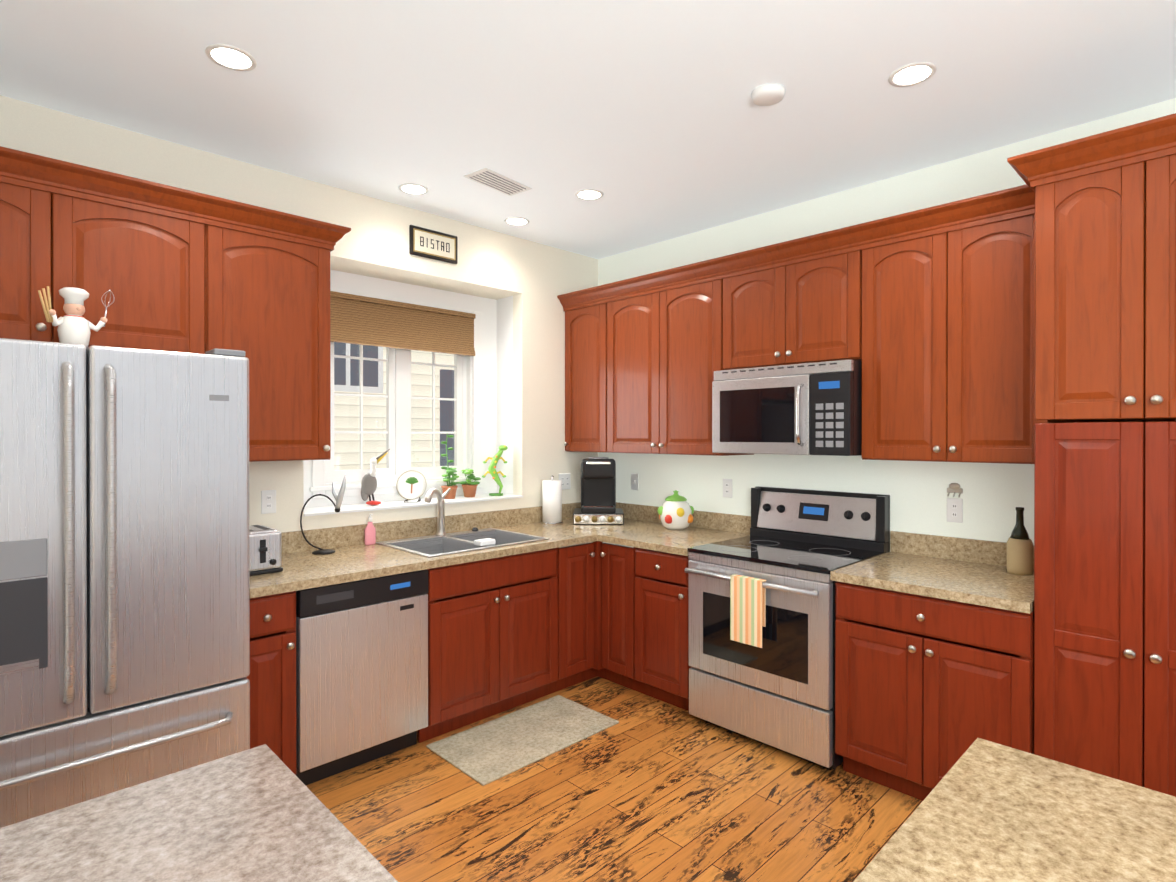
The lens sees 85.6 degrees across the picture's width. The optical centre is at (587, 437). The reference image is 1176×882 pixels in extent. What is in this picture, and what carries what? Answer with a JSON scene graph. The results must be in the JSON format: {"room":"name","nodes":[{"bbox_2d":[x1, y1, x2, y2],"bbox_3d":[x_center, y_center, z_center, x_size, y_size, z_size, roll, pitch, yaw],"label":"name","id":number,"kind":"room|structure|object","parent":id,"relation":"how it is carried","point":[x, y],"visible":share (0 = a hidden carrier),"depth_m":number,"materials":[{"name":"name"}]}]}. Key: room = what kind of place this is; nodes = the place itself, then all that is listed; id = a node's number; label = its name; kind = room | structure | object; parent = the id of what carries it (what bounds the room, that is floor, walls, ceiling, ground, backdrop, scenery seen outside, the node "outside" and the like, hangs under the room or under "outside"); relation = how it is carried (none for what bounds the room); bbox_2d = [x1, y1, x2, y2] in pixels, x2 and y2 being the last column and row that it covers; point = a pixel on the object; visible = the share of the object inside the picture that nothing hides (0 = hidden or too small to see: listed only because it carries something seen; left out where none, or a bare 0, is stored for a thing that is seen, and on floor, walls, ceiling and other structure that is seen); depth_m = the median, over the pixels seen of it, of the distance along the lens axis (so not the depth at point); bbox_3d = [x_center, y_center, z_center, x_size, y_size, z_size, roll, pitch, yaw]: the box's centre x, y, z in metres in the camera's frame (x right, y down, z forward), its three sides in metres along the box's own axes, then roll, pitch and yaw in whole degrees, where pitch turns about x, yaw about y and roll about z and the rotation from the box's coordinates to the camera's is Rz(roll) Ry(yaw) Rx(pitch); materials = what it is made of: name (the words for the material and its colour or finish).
{"room":"kitchen","nodes":[
{"label":"kitchen","id":0,"kind":"room"},
{"bbox_2d":[0,95,597,547],"bbox_3d":[-1.374,0.079,3.645,3.885,2.840,0.402,0,0,-44],"label":"wall","id":1,"kind":"structure","parent":0,"point":[510,287],"depth_m":3.85,"materials":[{"name":"white paint"}]},
{"bbox_2d":[0,182,204,353],"bbox_3d":[-2.070,-0.628,2.433,0.993,0.573,0.376,0,0,-44],"label":"upper cabinet","id":2,"kind":"object","parent":1,"relation":"attached to","point":[147,269],"visible":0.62,"depth_m":2.43,"materials":[{"name":"brown wood"}]},
{"bbox_2d":[0,146,350,251],"bbox_3d":[-1.839,-0.947,2.621,1.588,0.104,0.396,0,0,-44],"label":"crown molding","id":3,"kind":"structure","parent":2,"relation":"attached to","point":[34,171],"depth_m":2.52,"materials":[{"name":"brown wood"}]},
{"bbox_2d":[205,224,330,461],"bbox_3d":[-1.525,-0.405,2.965,0.526,1.023,0.376,0,0,-44],"label":"upper cabinet","id":4,"kind":"object","parent":1,"relation":"attached to","point":[267,305],"visible":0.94,"depth_m":2.87,"materials":[{"name":"brown wood"}]},
{"bbox_2d":[261,490,275,513],"bbox_3d":[-1.591,0.321,3.164,0.070,0.116,0.007,0,0,-44],"label":"electrical outlet","id":5,"kind":"object","parent":1,"relation":"attached to","point":[268,501],"visible":1,"depth_m":3.16,"materials":[{"name":"white plastic"}]},
{"bbox_2d":[361,449,389,504],"bbox_3d":[-1.236,0.229,3.680,0.130,0.328,0.123,0,0,-44],"label":"bird figurine","id":6,"kind":"object","parent":1,"relation":"on","point":[368,484],"visible":1,"depth_m":3.66,"materials":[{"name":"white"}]},
{"bbox_2d":[309,288,485,498],"bbox_3d":[-1.177,-0.257,4.019,1.190,1.210,0.140,0,0,-44],"label":"window","id":7,"kind":"structure","parent":1,"relation":"in","point":[467,420],"depth_m":4.04,"materials":[{"name":"white paint"}]},
{"bbox_2d":[330,291,475,355],"bbox_3d":[-1.131,-0.695,3.970,1.000,0.285,0.032,0,0,-44],"label":"window blind","id":8,"kind":"object","parent":7,"relation":"attached to","point":[363,320],"visible":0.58,"depth_m":3.93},
{"bbox_2d":[396,470,425,501],"bbox_3d":[-1.079,0.299,3.874,0.145,0.194,0.140,0,0,-44],"label":"plate","id":9,"kind":"object","parent":1,"relation":"on","point":[411,485],"visible":1,"depth_m":3.87,"materials":[{"name":"white ceramic"}]},
{"bbox_2d":[409,225,457,263],"bbox_3d":[-0.921,-1.154,3.803,0.320,0.170,0.021,0,0,-44],"label":"sign","id":10,"kind":"object","parent":1,"relation":"attached to","point":[432,244],"visible":1,"depth_m":3.79,"materials":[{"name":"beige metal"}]},
{"bbox_2d":[441,433,459,498],"bbox_3d":[-0.881,0.183,4.080,0.142,0.420,0.140,0,0,-44],"label":"plant pot","id":11,"kind":"object","parent":1,"relation":"on","point":[453,486],"visible":0.98,"depth_m":4.06,"materials":[{"name":"brown ceramic"}]},
{"bbox_2d":[460,469,480,496],"bbox_3d":[-0.778,0.300,4.197,0.158,0.185,0.138,0,0,-44],"label":"plant pot","id":12,"kind":"object","parent":1,"relation":"on","point":[469,488],"visible":1,"depth_m":4.17,"materials":[{"name":"brown ceramic"}]},
{"bbox_2d":[482,445,507,495],"bbox_3d":[-0.629,0.222,4.296,0.134,0.340,0.126,0,0,-44],"label":"figurine","id":13,"kind":"object","parent":1,"relation":"on","point":[493,472],"visible":1,"depth_m":4.28,"materials":[{"name":"green"}]},
{"bbox_2d":[559,473,570,489],"bbox_3d":[-0.167,0.316,4.553,0.115,0.116,0.007,0,0,-44],"label":"electrical outlet","id":14,"kind":"object","parent":1,"relation":"attached to","point":[565,478],"visible":0.94,"depth_m":4.56,"materials":[{"name":"white plastic"}]},
{"bbox_2d":[0,0,1175,258],"bbox_3d":[0.562,-1.359,1.656,3.885,0.050,6.165,0,0,-44],"label":"ceiling","id":15,"kind":"structure","parent":0,"point":[652,120],"depth_m":2.43,"materials":[{"name":"white paint"}]},
{"bbox_2d":[205,44,256,70],"bbox_3d":[-1.254,-1.334,2.232,0.160,0.004,0.160,0,0,-44],"label":"recessed light","id":16,"kind":"object","parent":15,"relation":"in","point":[230,57],"visible":1,"depth_m":2.23,"materials":[{"name":"white glass"}]},
{"bbox_2d":[398,183,428,194],"bbox_3d":[-0.940,-1.338,3.422,0.160,0.004,0.160,0,0,-44],"label":"recessed light","id":17,"kind":"object","parent":15,"relation":"in","point":[412,189],"visible":1,"depth_m":3.42,"materials":[{"name":"white glass"}]},
{"bbox_2d":[463,168,531,195],"bbox_3d":[-0.469,-1.336,3.329,0.170,0.007,0.340,0,0,38],"label":"ceiling vent","id":18,"kind":"object","parent":15,"relation":"in","point":[494,180],"visible":1,"depth_m":3.32,"materials":[{"name":"white plastic"}]},
{"bbox_2d":[504,217,529,225],"bbox_3d":[-0.441,-1.340,3.938,0.160,0.004,0.160,0,0,-44],"label":"recessed light","id":19,"kind":"object","parent":15,"relation":"in","point":[517,221],"visible":1,"depth_m":3.94,"materials":[{"name":"white glass"}]},
{"bbox_2d":[575,189,603,199],"bbox_3d":[0.007,-1.338,3.501,0.160,0.004,0.160,0,0,-44],"label":"recessed light","id":20,"kind":"object","parent":15,"relation":"in","point":[588,194],"visible":1,"depth_m":3.49,"materials":[{"name":"white plastic"}]},
{"bbox_2d":[751,83,784,105],"bbox_3d":[0.698,-1.321,2.456,0.128,0.032,0.128,0,0,-44],"label":"smoke detector","id":21,"kind":"object","parent":15,"relation":"attached to","point":[769,94],"visible":1,"depth_m":2.42,"materials":[{"name":"white plastic"}]},
{"bbox_2d":[888,62,936,86],"bbox_3d":[1.193,-1.334,2.336,0.160,0.004,0.160,0,0,-44],"label":"recessed light","id":22,"kind":"object","parent":15,"relation":"in","point":[912,74],"visible":1,"depth_m":2.33,"materials":[{"name":"white glass"}]},
{"bbox_2d":[306,676,921,881],"bbox_3d":[0.562,1.531,1.667,3.885,0.050,6.165,0,0,-44],"label":"floor","id":23,"kind":"structure","parent":0,"point":[646,788],"depth_m":2.56,"materials":[{"name":"brown wood"}]},
{"bbox_2d":[0,338,249,827],"bbox_3d":[-1.812,0.598,2.232,0.911,1.812,0.964,0,0,-44],"label":"refrigerator","id":24,"kind":"object","parent":23,"relation":"on","point":[124,581],"visible":0.94,"depth_m":1.98,"materials":[{"name":"grey metal"}]},
{"bbox_2d":[38,286,113,346],"bbox_3d":[-1.817,-0.415,2.258,0.219,0.257,0.114,0,0,-44],"label":"chef figurine","id":25,"kind":"object","parent":24,"relation":"on","point":[74,326],"visible":0.92,"depth_m":2.23,"materials":[{"name":"white ceramic"}]},
{"bbox_2d":[246,591,295,774],"bbox_3d":[-1.508,1.064,2.761,0.245,0.876,0.698,0,0,-44],"label":"base cabinet","id":26,"kind":"object","parent":23,"relation":"on","point":[271,677],"visible":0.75,"depth_m":2.56,"materials":[{"name":"brown wood"}]},
{"bbox_2d":[296,569,427,785],"bbox_3d":[-1.204,1.065,3.063,0.602,0.872,0.658,0,0,-44],"label":"dishwasher","id":27,"kind":"object","parent":23,"relation":"on","point":[361,672],"visible":0.81,"depth_m":2.81,"materials":[{"name":"grey metal"}]},
{"bbox_2d":[418,548,557,742],"bbox_3d":[-0.686,1.061,3.564,0.830,0.876,0.698,0,0,-44],"label":"base cabinet","id":28,"kind":"object","parent":23,"relation":"on","point":[492,636],"visible":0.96,"depth_m":3.30,"materials":[{"name":"brown wood"}]},
{"bbox_2d":[426,695,618,785],"bbox_3d":[-0.310,1.494,3.201,0.860,0.012,0.480,0,0,-44],"label":"mat","id":29,"kind":"object","parent":23,"relation":"on","point":[486,753],"visible":0.96,"depth_m":3.14,"materials":[{"name":"beige fabric"}]},
{"bbox_2d":[548,541,644,694],"bbox_3d":[0.057,1.059,4.108,0.989,0.876,0.957,0,0,-44],"label":"base cabinet","id":30,"kind":"object","parent":23,"relation":"on","point":[596,608],"visible":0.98,"depth_m":3.74,"materials":[{"name":"brown wood"}]},
{"bbox_2d":[250,506,641,597],"bbox_3d":[-0.640,0.551,3.610,2.681,0.143,0.695,0,0,-44],"label":"countertop","id":31,"kind":"structure","parent":30,"relation":"on","point":[353,557],"depth_m":3.29,"materials":[{"name":"stone"}]},
{"bbox_2d":[249,525,282,575],"bbox_3d":[-1.482,0.494,2.810,0.172,0.186,0.294,0,0,-44],"label":"toaster","id":32,"kind":"object","parent":31,"relation":"on","point":[265,542],"visible":0.62,"depth_m":2.73,"materials":[{"name":"silver metal"}]},
{"bbox_2d":[300,475,345,554],"bbox_3d":[-1.345,0.388,3.224,0.173,0.397,0.162,0,0,-44],"label":"figurine","id":33,"kind":"object","parent":31,"relation":"on","point":[337,506],"visible":1,"depth_m":3.22,"materials":[{"name":"grey metal"}]},
{"bbox_2d":[365,514,375,544],"bbox_3d":[-1.189,0.500,3.467,0.062,0.169,0.043,0,0,-44],"label":"soap bottle","id":34,"kind":"object","parent":31,"relation":"on","point":[370,533],"visible":1,"depth_m":3.46,"materials":[{"name":"pink plastic"}]},
{"bbox_2d":[424,488,477,535],"bbox_3d":[-0.807,0.435,3.761,0.414,0.285,0.133,0,0,-44],"label":"faucet","id":35,"kind":"object","parent":31,"relation":"on","point":[440,513],"visible":1,"depth_m":3.73,"materials":[{"name":"silver metal"}]},
{"bbox_2d":[376,528,548,556],"bbox_3d":[-0.698,0.666,3.574,0.780,0.176,0.570,0,0,-44],"label":"sink basin","id":36,"kind":"object","parent":31,"relation":"in","point":[447,544],"visible":0.42,"depth_m":3.65,"materials":[{"name":"metal"}]},
{"bbox_2d":[474,538,495,545],"bbox_3d":[-0.557,0.565,3.429,0.100,0.028,0.065,0,0,-44],"label":"sponge","id":37,"kind":"object","parent":36,"relation":"on","point":[484,542],"visible":1,"depth_m":3.40,"materials":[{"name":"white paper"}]},
{"bbox_2d":[541,476,562,524],"bbox_3d":[-0.244,0.419,4.317,0.150,0.325,0.150,0,0,-44],"label":"paper towel roll","id":38,"kind":"object","parent":31,"relation":"on","point":[551,501],"visible":1,"depth_m":4.26,"materials":[{"name":"white paper"}]},
{"bbox_2d":[562,502,647,513],"bbox_3d":[0.050,0.548,4.300,0.731,0.143,0.480,0,0,-44],"label":"backsplash","id":39,"kind":"structure","parent":30,"relation":"on","point":[569,506],"depth_m":4.58,"materials":[{"name":"stone"}]},
{"bbox_2d":[573,508,623,524],"bbox_3d":[0.072,0.544,4.383,0.340,0.075,0.319,0,0,1],"label":"stand","id":40,"kind":"object","parent":39,"relation":"on","point":[581,518],"visible":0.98,"depth_m":4.23,"materials":[{"name":"silver plastic"}]},
{"bbox_2d":[581,457,615,512],"bbox_3d":[0.072,0.320,4.387,0.242,0.373,0.328,0,0,1],"label":"coffee maker","id":41,"kind":"object","parent":40,"relation":"on","point":[598,484],"visible":1,"depth_m":4.29,"materials":[{"name":"black plastic"}]},
{"bbox_2d":[594,506,750,555],"bbox_3d":[0.531,0.550,3.806,0.731,0.143,0.660,0,0,-44],"label":"countertop","id":42,"kind":"structure","parent":30,"relation":"on","point":[643,528],"depth_m":3.90,"materials":[{"name":"stone"}]},
{"bbox_2d":[657,490,693,529],"bbox_3d":[0.563,0.460,4.064,0.241,0.246,0.238,0,0,-44],"label":"cookie jar","id":43,"kind":"object","parent":42,"relation":"on","point":[675,510],"visible":1,"depth_m":3.99,"materials":[{"name":"white ceramic"}]},
{"bbox_2d":[635,548,690,710],"bbox_3d":[0.629,1.061,3.723,0.708,0.876,0.388,0,0,-44],"label":"base cabinet","id":44,"kind":"object","parent":23,"relation":"on","point":[662,666],"visible":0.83,"depth_m":3.50,"materials":[{"name":"brown wood"}]},
{"bbox_2d":[684,486,889,769],"bbox_3d":[1.016,0.898,3.278,0.758,1.205,0.774,0,0,-44],"label":"range","id":45,"kind":"object","parent":23,"relation":"on","point":[795,548],"visible":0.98,"depth_m":3.12,"materials":[{"name":"silver metal"}]},
{"bbox_2d":[730,574,766,647],"bbox_3d":[0.761,0.821,3.014,0.041,0.310,0.170,0,0,-44],"label":"hanging towel","id":46,"kind":"object","parent":45,"relation":"hanging from","point":[747,608],"visible":0.88,"depth_m":2.99,"materials":[{"name":"multicoloured fabric"}]},
{"bbox_2d":[835,581,1033,800],"bbox_3d":[1.568,1.064,2.761,0.708,0.876,0.725,0,0,-44],"label":"base cabinet","id":47,"kind":"object","parent":23,"relation":"on","point":[929,691],"visible":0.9,"depth_m":2.54,"materials":[{"name":"brown wood"}]},
{"bbox_2d":[830,531,1033,613],"bbox_3d":[1.569,0.554,2.764,0.703,0.143,0.730,0,0,-44],"label":"countertop","id":48,"kind":"structure","parent":47,"relation":"on","point":[969,571],"depth_m":2.76,"materials":[{"name":"stone"}]},
{"bbox_2d":[1007,507,1032,574],"bbox_3d":[1.869,0.445,2.747,0.096,0.286,0.096,0,0,-44],"label":"bottle","id":49,"kind":"object","parent":48,"relation":"on","point":[1019,552],"visible":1,"depth_m":2.72,"materials":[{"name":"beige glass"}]},
{"bbox_2d":[1034,154,1175,796],"bbox_3d":[2.033,0.295,2.282,0.708,2.418,0.598,0,0,-44],"label":"pantry cabinet","id":50,"kind":"object","parent":23,"relation":"on","point":[1105,509],"visible":0.88,"depth_m":2.13,"materials":[{"name":"brown wood"}]},
{"bbox_2d":[598,98,1175,547],"bbox_3d":[2.056,0.082,2.840,0.100,2.840,5.765,0,0,-44],"label":"wall","id":51,"kind":"structure","parent":0,"point":[992,496],"depth_m":3.37,"materials":[{"name":"white paint"}]},
{"bbox_2d":[563,303,607,452],"bbox_3d":[0.088,-0.411,4.510,0.376,1.023,0.418,0,0,-44],"label":"upper cabinet","id":52,"kind":"object","parent":51,"relation":"attached to","point":[585,379],"visible":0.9,"depth_m":4.39,"materials":[{"name":"brown wood"}]},
{"bbox_2d":[631,473,637,489],"bbox_3d":[0.331,0.316,4.527,0.011,0.116,0.070,0,0,-44],"label":"light switch","id":53,"kind":"object","parent":51,"relation":"attached to","point":[634,481],"visible":1,"depth_m":4.53,"materials":[{"name":"white plastic"}]},
{"bbox_2d":[607,279,753,455],"bbox_3d":[0.553,-0.409,4.034,0.376,1.023,0.908,0,0,-44],"label":"upper cabinet","id":54,"kind":"object","parent":51,"relation":"attached to","point":[664,355],"visible":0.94,"depth_m":3.89,"materials":[{"name":"brown wood"}]},
{"bbox_2d":[557,113,1175,311],"bbox_3d":[0.896,-0.949,3.170,0.398,0.104,3.462,0,0,-44],"label":"crown molding","id":55,"kind":"structure","parent":54,"relation":"attached to","point":[1009,203],"depth_m":2.75,"materials":[{"name":"brown wood"}]},
{"bbox_2d":[723,479,731,497],"bbox_3d":[0.874,0.318,3.975,0.007,0.116,0.070,0,0,-44],"label":"electrical outlet","id":56,"kind":"object","parent":51,"relation":"attached to","point":[727,487],"visible":1,"depth_m":3.97,"materials":[{"name":"white plastic"}]},
{"bbox_2d":[723,250,861,369],"bbox_3d":[1.143,-0.649,3.428,0.376,0.538,0.780,0,0,-44],"label":"upper cabinet","id":57,"kind":"object","parent":51,"relation":"attached to","point":[810,311],"visible":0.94,"depth_m":3.28,"materials":[{"name":"brown wood"}]},
{"bbox_2d":[712,359,861,455],"bbox_3d":[1.101,-0.142,3.383,0.501,0.453,0.768,0,0,-44],"label":"microwave","id":58,"kind":"object","parent":57,"relation":"attached to","point":[814,408],"visible":0.96,"depth_m":3.18,"materials":[{"name":"silver metal"}]},
{"bbox_2d":[861,214,1034,463],"bbox_3d":[1.679,-0.405,2.880,0.376,1.023,0.748,0,0,-44],"label":"upper cabinet","id":59,"kind":"object","parent":51,"relation":"attached to","point":[948,346],"visible":0.94,"depth_m":2.75,"materials":[{"name":"brown wood"}]},
{"bbox_2d":[947,483,962,496],"bbox_3d":[1.760,0.252,3.051,0.029,0.068,0.070,0,0,-44],"label":"hook","id":60,"kind":"object","parent":51,"relation":"attached to","point":[954,488],"visible":0.98,"depth_m":3.06,"materials":[{"name":"silver metal"}]},
{"bbox_2d":[947,498,962,522],"bbox_3d":[1.768,0.351,3.059,0.007,0.116,0.070,0,0,-44],"label":"electrical outlet","id":61,"kind":"object","parent":51,"relation":"attached to","point":[954,509],"visible":1,"depth_m":3.06,"materials":[{"name":"white plastic"}]},
{"label":"outside","id":62,"kind":"structure","parent":0,"visible":0},
{"bbox_2d":[334,342,453,469],"bbox_3d":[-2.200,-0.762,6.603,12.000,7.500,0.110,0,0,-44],"label":"window glass","id":63,"kind":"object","parent":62,"point":[372,383],"depth_m":6.61,"materials":[{"name":"clear glass"}]}
]}

